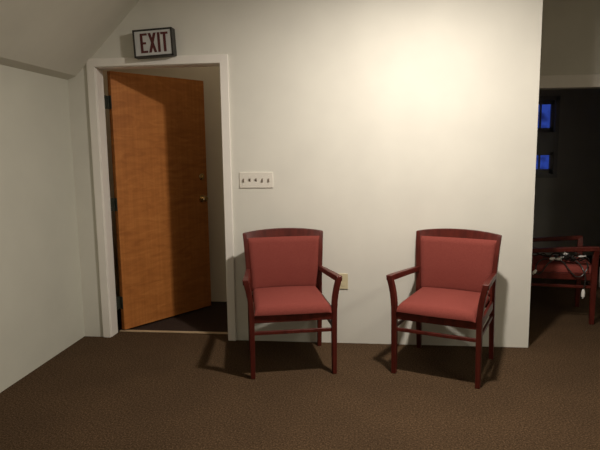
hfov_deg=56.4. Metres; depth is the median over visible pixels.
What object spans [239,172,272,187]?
light switch panel
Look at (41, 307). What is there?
wall
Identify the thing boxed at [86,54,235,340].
trim
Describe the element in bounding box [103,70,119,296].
wall
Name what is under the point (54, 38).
ceiling
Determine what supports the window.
in the wall at (568, 204)
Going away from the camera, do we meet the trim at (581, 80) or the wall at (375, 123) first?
the wall at (375, 123)
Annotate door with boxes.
[104,71,210,329]
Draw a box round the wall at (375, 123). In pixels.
[67,0,542,347]
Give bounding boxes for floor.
[0,255,599,449]
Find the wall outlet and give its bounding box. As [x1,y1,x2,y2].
[339,274,347,288]
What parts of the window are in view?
pane, pane, sash, sash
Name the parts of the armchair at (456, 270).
leg, armrest, leg, seat, seat frame, backrest, rail, leg, armrest, leg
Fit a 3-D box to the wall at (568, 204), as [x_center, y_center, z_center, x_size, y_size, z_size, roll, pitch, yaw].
[3.350,-1.100,7.268,2.900,3.000,0.150,0,8,7]
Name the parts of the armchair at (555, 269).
armrest, seat, seat frame, armrest, leg, leg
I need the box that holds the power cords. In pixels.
[532,252,589,298]
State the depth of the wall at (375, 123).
3.94 m
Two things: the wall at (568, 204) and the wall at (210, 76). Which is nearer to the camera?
the wall at (210, 76)
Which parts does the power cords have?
cord, cord, cord, cord, cord, cord, cord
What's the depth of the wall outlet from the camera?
4.08 m
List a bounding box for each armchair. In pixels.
[242,228,341,378]
[386,228,501,388]
[531,235,599,324]
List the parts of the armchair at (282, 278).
armrest, leg, leg, rail, backrest, seat, seat frame, leg, armrest, leg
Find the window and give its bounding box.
[535,96,560,177]
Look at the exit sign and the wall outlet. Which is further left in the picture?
the exit sign
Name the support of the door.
in the wall at (375, 123)
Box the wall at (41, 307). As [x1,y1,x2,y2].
[0,64,84,392]
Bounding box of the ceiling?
[0,0,138,79]
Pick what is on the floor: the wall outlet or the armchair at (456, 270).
the armchair at (456, 270)
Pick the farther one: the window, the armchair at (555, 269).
the window
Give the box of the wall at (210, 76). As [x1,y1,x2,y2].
[107,66,226,301]
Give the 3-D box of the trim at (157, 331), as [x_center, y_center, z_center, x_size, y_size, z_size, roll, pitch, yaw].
[-0.986,0.849,4.445,0.920,0.007,0.034,0,8,7]
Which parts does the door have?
hinge plate, hinge plate, hinge plate, knob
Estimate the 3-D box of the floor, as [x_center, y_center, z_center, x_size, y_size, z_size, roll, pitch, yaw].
[0.904,1.032,3.293,7.050,0.100,9.400,0,8,7]
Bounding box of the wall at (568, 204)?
[532,88,599,254]
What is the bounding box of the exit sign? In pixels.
[132,27,176,58]
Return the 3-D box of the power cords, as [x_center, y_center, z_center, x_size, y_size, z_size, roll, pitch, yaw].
[2.138,0.399,4.626,0.456,0.336,0.313,1,8,14]
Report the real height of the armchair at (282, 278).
0.869 m
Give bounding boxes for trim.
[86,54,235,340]
[120,330,227,333]
[539,74,599,87]

